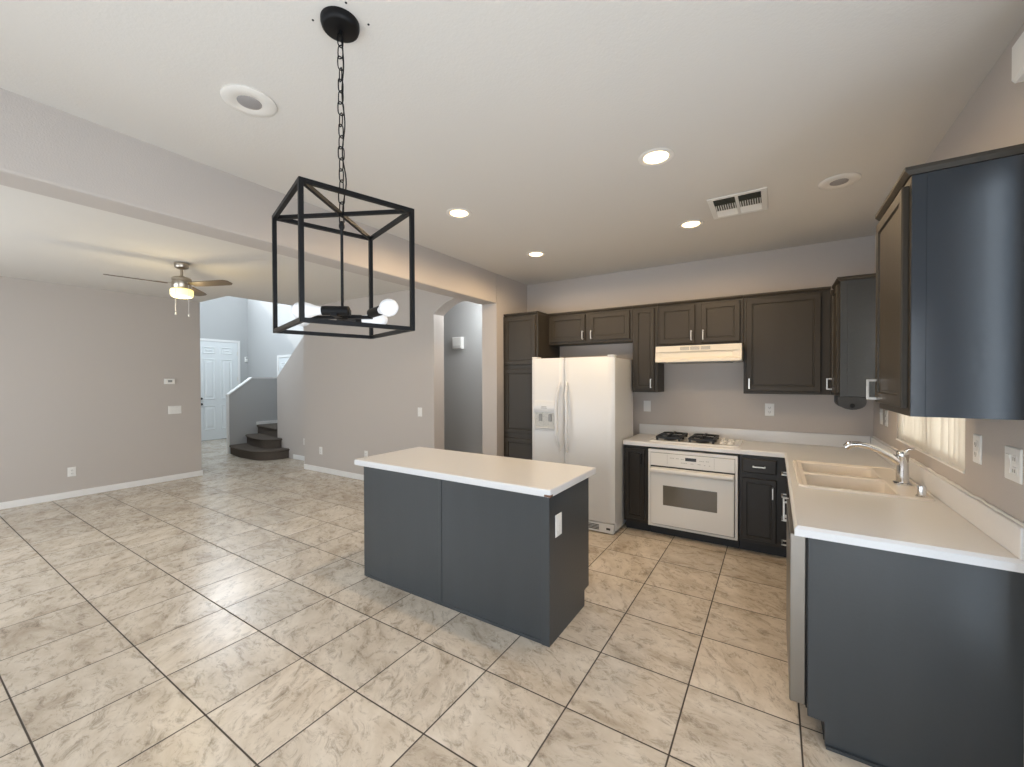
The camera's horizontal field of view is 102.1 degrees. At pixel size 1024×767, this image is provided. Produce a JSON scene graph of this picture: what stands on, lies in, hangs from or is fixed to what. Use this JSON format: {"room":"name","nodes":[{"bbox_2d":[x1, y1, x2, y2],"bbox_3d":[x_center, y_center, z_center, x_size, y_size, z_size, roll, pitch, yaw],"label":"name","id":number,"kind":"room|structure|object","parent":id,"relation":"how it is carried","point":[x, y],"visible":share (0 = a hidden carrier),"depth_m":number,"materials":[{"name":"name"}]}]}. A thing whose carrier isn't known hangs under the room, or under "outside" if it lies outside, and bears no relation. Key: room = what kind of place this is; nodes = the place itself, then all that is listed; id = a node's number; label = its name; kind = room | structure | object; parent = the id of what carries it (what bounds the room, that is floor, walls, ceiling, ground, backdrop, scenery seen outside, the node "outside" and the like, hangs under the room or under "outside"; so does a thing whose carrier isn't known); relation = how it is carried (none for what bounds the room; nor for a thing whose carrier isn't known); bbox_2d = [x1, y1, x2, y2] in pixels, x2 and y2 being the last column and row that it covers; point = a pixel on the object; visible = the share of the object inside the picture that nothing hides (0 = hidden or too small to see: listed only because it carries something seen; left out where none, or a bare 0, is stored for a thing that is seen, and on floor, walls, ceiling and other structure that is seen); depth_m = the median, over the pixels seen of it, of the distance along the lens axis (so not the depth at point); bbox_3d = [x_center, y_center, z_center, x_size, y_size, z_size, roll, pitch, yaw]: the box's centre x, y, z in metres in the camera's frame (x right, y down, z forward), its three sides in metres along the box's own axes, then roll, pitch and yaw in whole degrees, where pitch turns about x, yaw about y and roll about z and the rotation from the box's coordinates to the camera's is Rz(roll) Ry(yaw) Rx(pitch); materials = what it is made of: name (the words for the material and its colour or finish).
{"room":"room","nodes":[
{"label":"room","id":0,"kind":"room"},
{"bbox_2d":[0,276,201,502],"bbox_3d":[-6.243,0.114,4.814,0.120,2.782,4.434,0,1,32],"label":"wall","id":1,"kind":"structure","parent":0,"point":[83,370],"depth_m":5.60,"materials":[{"name":"grey paint"}]},
{"bbox_2d":[67,467,75,476],"bbox_3d":[-5.777,1.159,5.433,0.009,0.122,0.078,0,1,32],"label":"wall outlet","id":2,"kind":"object","parent":1,"relation":"attached to","point":[71,470],"visible":1,"depth_m":5.43,"materials":[{"name":"white plastic"}]},
{"bbox_2d":[0,470,202,509],"bbox_3d":[-6.178,1.463,4.799,0.014,0.084,4.448,0,1,32],"label":"baseboard","id":3,"kind":"structure","parent":1,"relation":"attached to","point":[52,497],"depth_m":5.60,"materials":[{"name":"white paint"}]},
{"bbox_2d":[164,379,174,383],"bbox_3d":[-5.211,-0.032,6.300,0.027,0.082,0.128,0,1,32],"label":"thermostat","id":4,"kind":"object","parent":1,"relation":"attached to","point":[166,381],"visible":1,"depth_m":6.29,"materials":[{"name":"white plastic"}]},
{"bbox_2d":[168,406,181,413],"bbox_3d":[-5.181,0.405,6.365,0.011,0.122,0.165,0,1,32],"label":"light switch","id":5,"kind":"object","parent":1,"relation":"attached to","point":[171,409],"visible":1,"depth_m":6.36,"materials":[{"name":"white plastic"}]},
{"bbox_2d":[200,296,247,440],"bbox_3d":[-8.007,-1.199,10.181,0.140,5.300,2.966,0,1,32],"label":"wall","id":6,"kind":"structure","parent":0,"point":[223,318],"depth_m":10.88,"materials":[{"name":"grey paint"}]},
{"bbox_2d":[200,338,239,440],"bbox_3d":[-7.577,0.154,10.688,0.112,2.580,1.050,0,1,32],"label":"door","id":7,"kind":"structure","parent":6,"relation":"in","point":[220,374],"depth_m":10.66,"materials":[{"name":"white paint"}]},
{"bbox_2d":[229,378,276,453],"bbox_3d":[-5.486,0.671,9.284,0.110,1.565,1.579,0,1,32],"label":"wall","id":8,"kind":"structure","parent":0,"point":[255,401],"depth_m":8.93,"materials":[{"name":"grey paint"}]},
{"bbox_2d":[226,396,229,453],"bbox_3d":[-5.912,0.854,8.615,0.112,1.216,0.010,0,1,32],"label":"trim","id":9,"kind":"structure","parent":8,"relation":"attached to","point":[227,397],"depth_m":8.61,"materials":[{"name":"white paint"}]},
{"bbox_2d":[226,377,276,395],"bbox_3d":[-5.492,0.051,9.271,0.122,0.380,1.594,0,1,32],"label":"trim","id":10,"kind":"structure","parent":8,"relation":"attached to","point":[249,378],"depth_m":8.82,"materials":[{"name":"white paint"}]},
{"bbox_2d":[247,299,303,378],"bbox_3d":[-4.335,-1.203,9.536,6.750,5.300,0.120,0,1,32],"label":"wall","id":11,"kind":"structure","parent":0,"point":[264,345],"depth_m":10.77,"materials":[{"name":"grey paint"}]},
{"bbox_2d":[277,355,290,375],"bbox_3d":[-5.567,0.368,10.237,0.900,2.150,0.112,0,1,32],"label":"door","id":12,"kind":"structure","parent":11,"relation":"in","point":[281,360],"depth_m":10.38,"materials":[{"name":"white paint"}]},
{"bbox_2d":[277,336,304,457],"bbox_3d":[-3.453,-0.545,7.598,2.978,4.020,0.120,0,1,32],"label":"wall","id":13,"kind":"structure","parent":0,"point":[290,381],"depth_m":8.06,"materials":[{"name":"grey paint"}]},
{"bbox_2d":[293,454,304,460],"bbox_3d":[-3.809,1.422,7.771,1.049,0.084,0.014,0,1,32],"label":"baseboard","id":14,"kind":"structure","parent":13,"relation":"attached to","point":[298,457],"depth_m":7.94,"materials":[{"name":"white paint"}]},
{"bbox_2d":[303,289,463,474],"bbox_3d":[-1.875,0.086,6.167,3.925,2.781,0.200,0,1,32],"label":"wall","id":15,"kind":"structure","parent":0,"point":[361,395],"depth_m":6.15,"materials":[{"name":"grey paint"}]},
{"bbox_2d":[304,464,363,479],"bbox_3d":[-2.313,1.433,6.335,3.014,0.084,0.014,0,1,32],"label":"baseboard","id":16,"kind":"structure","parent":15,"relation":"attached to","point":[306,466],"depth_m":6.68,"materials":[{"name":"white paint"}]},
{"bbox_2d":[418,408,421,416],"bbox_3d":[-1.262,0.390,5.656,0.078,0.122,0.011,0,1,32],"label":"light switch","id":17,"kind":"object","parent":15,"relation":"attached to","point":[419,409],"visible":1,"depth_m":5.65,"materials":[{"name":"white plastic"}]},
{"bbox_2d":[0,438,870,766],"bbox_3d":[-3.692,1.557,4.828,13.102,0.120,7.400,0,1,32],"label":"floor","id":18,"kind":"structure","parent":0,"point":[229,615],"depth_m":2.36,"materials":[{"name":"tile"}]},
{"bbox_2d":[229,420,289,459],"bbox_3d":[-4.832,1.143,8.803,1.508,0.624,1.691,0,1,32],"label":"staircase","id":19,"kind":"structure","parent":18,"relation":"on","point":[265,444],"depth_m":8.22,"materials":[{"name":"brown carpet"}]},
{"bbox_2d":[354,447,595,646],"bbox_3d":[-0.322,1.048,3.088,1.727,0.913,0.712,0,1,32],"label":"kitchen island","id":20,"kind":"object","parent":18,"relation":"on","point":[502,542],"visible":1,"depth_m":2.71,"materials":[{"name":"grey paint"}]},
{"bbox_2d":[555,512,561,537],"bbox_3d":[0.277,0.839,2.459,0.006,0.130,0.080,0,1,32],"label":"outlet plate","id":21,"kind":"object","parent":20,"relation":"attached to","point":[558,515],"depth_m":2.45,"materials":[{"name":"white plastic"}]},
{"bbox_2d":[503,311,559,459],"bbox_3d":[0.248,0.322,5.134,0.477,2.317,0.589,0,1,32],"label":"pantry cabinet","id":22,"kind":"object","parent":18,"relation":"on","point":[525,334],"visible":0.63,"depth_m":4.89,"materials":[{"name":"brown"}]},
{"bbox_2d":[532,354,632,533],"bbox_3d":[0.757,0.599,4.516,0.928,1.774,0.727,0,1,32],"label":"refrigerator","id":23,"kind":"object","parent":18,"relation":"on","point":[582,407],"visible":0.86,"depth_m":4.20,"materials":[{"name":"white metal"}]},
{"bbox_2d":[624,445,650,530],"bbox_3d":[1.387,1.053,4.384,0.238,0.865,0.650,0,1,32],"label":"base cabinet","id":24,"kind":"object","parent":18,"relation":"on","point":[635,457],"visible":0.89,"depth_m":4.15,"materials":[{"name":"black paint"}]},
{"bbox_2d":[648,447,739,547],"bbox_3d":[1.820,1.062,4.102,0.783,0.849,0.663,0,1,32],"label":"wall oven","id":25,"kind":"object","parent":18,"relation":"on","point":[693,494],"visible":1,"depth_m":3.84,"materials":[{"name":"white metal"}]},
{"bbox_2d":[739,454,786,556],"bbox_3d":[2.311,1.056,3.798,0.362,0.865,0.650,0,1,32],"label":"base cabinet","id":26,"kind":"object","parent":18,"relation":"on","point":[762,483],"visible":0.92,"depth_m":3.57,"materials":[{"name":"black paint"}]},
{"bbox_2d":[781,471,787,552],"bbox_3d":[2.442,1.063,3.128,0.682,0.865,0.405,0,1,32],"label":"base cabinet","id":27,"kind":"object","parent":18,"relation":"on","point":[782,494],"visible":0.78,"depth_m":3.31,"materials":[{"name":"black paint"}]},
{"bbox_2d":[786,499,823,739],"bbox_3d":[1.665,1.081,1.895,0.672,0.861,0.615,0,1,32],"label":"dishwasher","id":28,"kind":"object","parent":18,"relation":"on","point":[797,546],"visible":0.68,"depth_m":1.80,"materials":[{"name":"white plastic"}]},
{"bbox_2d":[807,538,1023,766],"bbox_3d":[1.514,1.082,1.597,0.608,0.867,0.040,0,1,32],"label":"end panel","id":29,"kind":"object","parent":18,"relation":"on","point":[913,660],"visible":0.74,"depth_m":1.57,"materials":[{"name":"grey paint"}]},
{"bbox_2d":[444,301,482,453],"bbox_3d":[-0.915,0.075,6.825,3.140,2.782,0.100,0,1,32],"label":"wall","id":30,"kind":"structure","parent":0,"point":[462,367],"depth_m":6.68,"materials":[{"name":"grey paint"}]},
{"bbox_2d":[452,337,463,348],"bbox_3d":[-0.875,-0.653,6.687,0.190,0.190,0.072,0,1,32],"label":"box","id":31,"kind":"object","parent":30,"relation":"attached to","point":[457,342],"visible":1,"depth_m":6.66,"materials":[{"name":"white plastic"}]},
{"bbox_2d":[482,274,526,456],"bbox_3d":[-0.046,0.089,5.314,0.213,2.783,0.838,0,1,32],"label":"wall","id":32,"kind":"structure","parent":0,"point":[511,295],"depth_m":4.97,"materials":[{"name":"grey paint"}]},
{"bbox_2d":[0,0,1023,305],"bbox_3d":[-1.766,-1.341,3.887,8.622,0.120,7.700,0,1,32],"label":"ceiling","id":33,"kind":"structure","parent":0,"point":[535,119],"depth_m":1.93,"materials":[{"name":"grey paint"}]},
{"bbox_2d":[103,262,231,316],"bbox_3d":[-3.534,-0.986,4.298,1.053,0.586,0.987,0,1,32],"label":"ceiling fan","id":34,"kind":"object","parent":33,"relation":"hanging from","point":[182,288],"visible":1,"depth_m":4.34,"materials":[{"name":"silver metal"}]},
{"bbox_2d":[0,88,495,304],"bbox_3d":[-1.760,-1.111,2.607,0.213,0.391,5.541,0,1,32],"label":"beam","id":35,"kind":"structure","parent":33,"relation":"attached to","point":[45,150],"depth_m":2.29,"materials":[{"name":"grey paint"}]},
{"bbox_2d":[220,84,276,116],"bbox_3d":[-1.171,-1.253,1.846,0.216,0.012,0.216,0,1,32],"label":"recessed light","id":36,"kind":"object","parent":33,"relation":"in","point":[247,100],"visible":1,"depth_m":1.83,"materials":[{"name":"white"}]},
{"bbox_2d":[272,6,414,338],"bbox_3d":[-0.605,-0.721,1.478,0.377,1.072,0.510,-1,1,-40],"label":"pendant lantern","id":37,"kind":"object","parent":33,"relation":"hanging from","point":[338,23],"visible":1,"depth_m":1.45,"materials":[{"name":"black metal"}]},
{"bbox_2d":[295,315,318,325],"bbox_3d":[-0.766,-0.251,1.555,0.185,0.058,0.091,0,1,32],"label":"bulb","id":38,"kind":"object","parent":37,"relation":"attached to","point":[302,324],"depth_m":1.58,"materials":[{"name":"white glass"}]},
{"bbox_2d":[291,302,350,317],"bbox_3d":[-0.653,-0.249,1.416,0.162,0.058,0.139,0,1,32],"label":"bulb","id":39,"kind":"object","parent":37,"relation":"attached to","point":[311,311],"depth_m":1.41,"materials":[{"name":"white glass"}]},
{"bbox_2d":[341,315,387,323],"bbox_3d":[-0.584,-0.252,1.618,0.155,0.058,0.146,0,1,32],"label":"bulb","id":40,"kind":"object","parent":37,"relation":"attached to","point":[382,319],"depth_m":1.60,"materials":[{"name":"white glass"}]},
{"bbox_2d":[367,299,398,317],"bbox_3d":[-0.446,-0.250,1.407,0.185,0.058,0.091,0,1,32],"label":"bulb","id":41,"kind":"object","parent":37,"relation":"attached to","point":[387,307],"depth_m":1.35,"materials":[{"name":"white glass"}]},
{"bbox_2d":[446,208,471,218],"bbox_3d":[-0.396,-1.270,3.098,0.190,0.011,0.190,0,1,32],"label":"recessed light","id":42,"kind":"object","parent":33,"relation":"in","point":[460,213],"visible":1,"depth_m":3.08,"materials":[{"name":"white"}]},
{"bbox_2d":[526,251,544,256],"bbox_3d":[0.239,-1.284,4.122,0.190,0.011,0.190,0,1,32],"label":"recessed light","id":43,"kind":"object","parent":33,"relation":"in","point":[533,253],"visible":1,"depth_m":4.10,"materials":[{"name":"white"}]},
{"bbox_2d":[638,148,673,165],"bbox_3d":[0.808,-1.266,2.323,0.190,0.011,0.190,0,1,32],"label":"recessed light","id":44,"kind":"object","parent":33,"relation":"in","point":[656,156],"visible":1,"depth_m":2.31,"materials":[{"name":"white"}]},
{"bbox_2d":[678,220,703,228],"bbox_3d":[1.441,-1.279,3.334,0.190,0.011,0.190,0,1,32],"label":"recessed light","id":45,"kind":"object","parent":33,"relation":"in","point":[689,224],"visible":1,"depth_m":3.32,"materials":[{"name":"white"}]},
{"bbox_2d":[707,187,767,218],"bbox_3d":[1.615,-1.274,2.956,0.359,0.012,0.410,0,1,32],"label":"ceiling vent","id":46,"kind":"object","parent":33,"relation":"in","point":[755,200],"visible":1,"depth_m":2.93,"materials":[{"name":"white plastic"}]},
{"bbox_2d":[818,173,860,189],"bbox_3d":[2.064,-1.272,2.614,0.216,0.012,0.216,0,1,32],"label":"recessed light","id":47,"kind":"object","parent":33,"relation":"in","point":[841,180],"visible":1,"depth_m":2.60,"materials":[{"name":"white"}]},
{"bbox_2d":[527,235,874,443],"bbox_3d":[1.719,0.091,4.619,3.512,2.782,0.120,0,1,32],"label":"wall","id":48,"kind":"structure","parent":0,"point":[712,395],"depth_m":4.26,"materials":[{"name":"grey paint"}]},
{"bbox_2d":[548,306,632,346],"bbox_3d":[0.934,-0.649,4.818,1.007,0.373,0.365,0,1,32],"label":"upper cabinet","id":49,"kind":"object","parent":48,"relation":"attached to","point":[614,325],"visible":0.96,"depth_m":4.67,"materials":[{"name":"brown wood"}]},
{"bbox_2d":[644,401,650,411],"bbox_3d":[1.524,0.254,4.670,0.078,0.122,0.006,0,1,32],"label":"light switch","id":50,"kind":"object","parent":48,"relation":"attached to","point":[647,404],"visible":1,"depth_m":4.67,"materials":[{"name":"white plastic"}]},
{"bbox_2d":[632,303,663,391],"bbox_3d":[1.472,-0.371,4.481,0.260,0.924,0.365,0,1,32],"label":"upper cabinet","id":51,"kind":"object","parent":48,"relation":"attached to","point":[648,375],"visible":0.97,"depth_m":4.36,"materials":[{"name":"brown wood"}]},
{"bbox_2d":[657,295,743,346],"bbox_3d":[1.911,-0.603,4.199,0.778,0.458,0.365,0,1,32],"label":"upper cabinet","id":52,"kind":"object","parent":48,"relation":"attached to","point":[717,320],"visible":0.93,"depth_m":4.06,"materials":[{"name":"brown wood"}]},
{"bbox_2d":[655,343,743,363],"bbox_3d":[1.881,-0.287,4.134,0.753,0.161,0.513,0,1,32],"label":"range hood","id":53,"kind":"object","parent":52,"relation":"attached to","point":[712,353],"visible":0.99,"depth_m":3.93,"materials":[{"name":"beige metal"}]},
{"bbox_2d":[690,346,698,349],"bbox_3d":[1.738,-0.338,3.936,0.080,0.031,0.003,0,1,32],"label":"vent","id":54,"kind":"object","parent":53,"relation":"attached to","point":[691,347],"depth_m":3.93,"materials":[{"name":"beige metal"}]},
{"bbox_2d":[765,403,773,415],"bbox_3d":[2.514,0.256,4.040,0.078,0.122,0.009,0,1,32],"label":"wall outlet","id":55,"kind":"object","parent":48,"relation":"attached to","point":[769,408],"visible":1,"depth_m":4.04,"materials":[{"name":"white plastic"}]},
{"bbox_2d":[743,286,830,394],"bbox_3d":[2.515,-0.367,3.818,0.648,0.924,0.365,0,1,32],"label":"upper cabinet","id":56,"kind":"object","parent":48,"relation":"attached to","point":[787,333],"visible":1,"depth_m":3.69,"materials":[{"name":"brown wood"}]},
{"bbox_2d":[783,487,789,520],"bbox_3d":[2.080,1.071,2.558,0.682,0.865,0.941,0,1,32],"label":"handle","id":57,"kind":"object","parent":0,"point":[784,498],"visible":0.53,"depth_m":2.69,"materials":[{"name":"silver metal"}]},
{"bbox_2d":[623,424,1023,572],"bbox_3d":[1.606,0.545,3.059,2.032,0.166,2.642,0,1,32],"label":"countertop","id":58,"kind":"structure","parent":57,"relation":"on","point":[959,526],"depth_m":1.90,"materials":[{"name":"white laminate"}]},
{"bbox_2d":[649,431,742,447],"bbox_3d":[1.827,0.540,4.115,0.798,0.067,0.485,0,1,32],"label":"gas cooktop","id":59,"kind":"object","parent":58,"relation":"in","point":[668,437],"visible":1,"depth_m":4.01,"materials":[{"name":"white metal"}]},
{"bbox_2d":[793,460,934,501],"bbox_3d":[2.121,0.667,2.593,0.574,0.179,0.867,0,1,32],"label":"sink","id":60,"kind":"object","parent":58,"relation":"in","point":[870,480],"visible":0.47,"depth_m":2.61,"materials":[{"name":"beige ceramic"}]},
{"bbox_2d":[915,485,927,497],"bbox_3d":[2.125,0.557,2.147,0.048,0.058,0.048,0,1,32],"label":"soap dispenser","id":61,"kind":"object","parent":60,"relation":"on","point":[921,489],"visible":1,"depth_m":2.13,"materials":[{"name":"silver metal"}]},
{"bbox_2d":[843,441,914,485],"bbox_3d":[2.170,0.467,2.460,0.322,0.232,0.090,0,1,32],"label":"faucet","id":62,"kind":"object","parent":58,"relation":"on","point":[901,459],"visible":1,"depth_m":2.40,"materials":[{"name":"silver metal"}]},
{"bbox_2d":[873,23,1023,766],"bbox_3d":[1.551,0.133,0.948,0.140,2.782,6.500,0,1,32],"label":"wall","id":63,"kind":"structure","parent":0,"point":[992,118],"depth_m":1.68,"materials":[{"name":"grey paint"}]},
{"bbox_2d":[826,273,875,396],"bbox_3d":[2.743,-0.362,3.294,0.362,0.924,0.390,0,1,32],"label":"upper cabinet","id":64,"kind":"object","parent":63,"relation":"attached to","point":[853,298],"visible":0.82,"depth_m":3.17,"materials":[{"name":"grey wood"}]},
{"bbox_2d":[834,395,866,409],"bbox_3d":[2.685,0.151,3.292,0.170,0.100,0.290,0,1,32],"label":"paper towel holder","id":65,"kind":"object","parent":64,"relation":"attached to","point":[851,403],"visible":0.94,"depth_m":3.18,"materials":[{"name":"black plastic"}]},
{"bbox_2d":[879,409,882,424],"bbox_3d":[2.988,0.268,3.354,0.011,0.122,0.078,0,1,32],"label":"light switch","id":66,"kind":"object","parent":63,"relation":"attached to","point":[881,410],"visible":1,"depth_m":3.33,"materials":[{"name":"white plastic"}]},
{"bbox_2d":[885,410,887,426],"bbox_3d":[2.890,0.270,3.197,0.009,0.122,0.078,0,1,32],"label":"wall outlet","id":67,"kind":"object","parent":63,"relation":"attached to","point":[886,411],"visible":1,"depth_m":3.18,"materials":[{"name":"white plastic"}]},
{"bbox_2d":[896,438,964,473],"bbox_3d":[2.405,0.401,2.402,0.036,0.008,1.243,0,1,32],"label":"trim","id":68,"kind":"structure","parent":63,"relation":"attached to","point":[902,441],"depth_m":2.26,"materials":[{"name":"white paint"}]},
{"bbox_2d":[898,413,964,469],"bbox_3d":[2.407,-0.117,2.394,0.057,1.023,1.233,0,1,32],"label":"vertical blind","id":69,"kind":"object","parent":63,"relation":"attached to","point":[944,438],"visible":0.24,"depth_m":2.23,"materials":[{"name":"white plastic"}]},
{"bbox_2d":[866,143,1023,419],"bbox_3d":[1.727,-0.341,1.693,0.362,0.924,0.547,0,1,32],"label":"upper cabinet","id":70,"kind":"object","parent":63,"relation":"attached to","point":[949,334],"visible":1,"depth_m":1.48,"materials":[{"name":"grey wood"}]},
{"bbox_2d":[973,434,981,464],"bbox_3d":[1.980,0.278,1.764,0.009,0.122,0.078,0,1,32],"label":"wall outlet","id":71,"kind":"object","parent":63,"relation":"attached to","point":[977,439],"visible":1,"depth_m":1.75,"materials":[{"name":"white plastic"}]},
{"bbox_2d":[1004,445,1022,484],"bbox_3d":[1.810,0.292,1.499,0.011,0.122,0.122,0,1,32],"label":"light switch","id":72,"kind":"object","parent":63,"relation":"attached to","point":[1013,471],"visible":1,"depth_m":1.48,"materials":[{"name":"white plastic"}]},
{"bbox_2d":[1012,455,1016,463],"bbox_3d":[1.796,0.271,1.479,0.002,0.028,0.033,0,1,32],"label":"receptacle","id":73,"kind":"object","parent":72,"relation":"attached to","point":[1014,457],"depth_m":1.48,"materials":[{"name":"grey plastic"}]},
{"bbox_2d":[1012,466,1016,475],"bbox_3d":[1.796,0.313,1.480,0.002,0.028,0.033,0,1,32],"label":"receptacle","id":74,"kind":"object","parent":72,"relation":"attached to","point":[1014,468],"depth_m":1.48,"materials":[{"name":"grey plastic"}]},
{"bbox_2d":[1012,32,1023,82],"bbox_3d":[1.685,-1.085,1.333,0.054,0.128,0.160,0,1,32],"label":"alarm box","id":75,"kind":"object","parent":63,"relation":"attached to","point":[1018,47],"visible":1,"depth_m":1.38,"materials":[{"name":"white plastic"}]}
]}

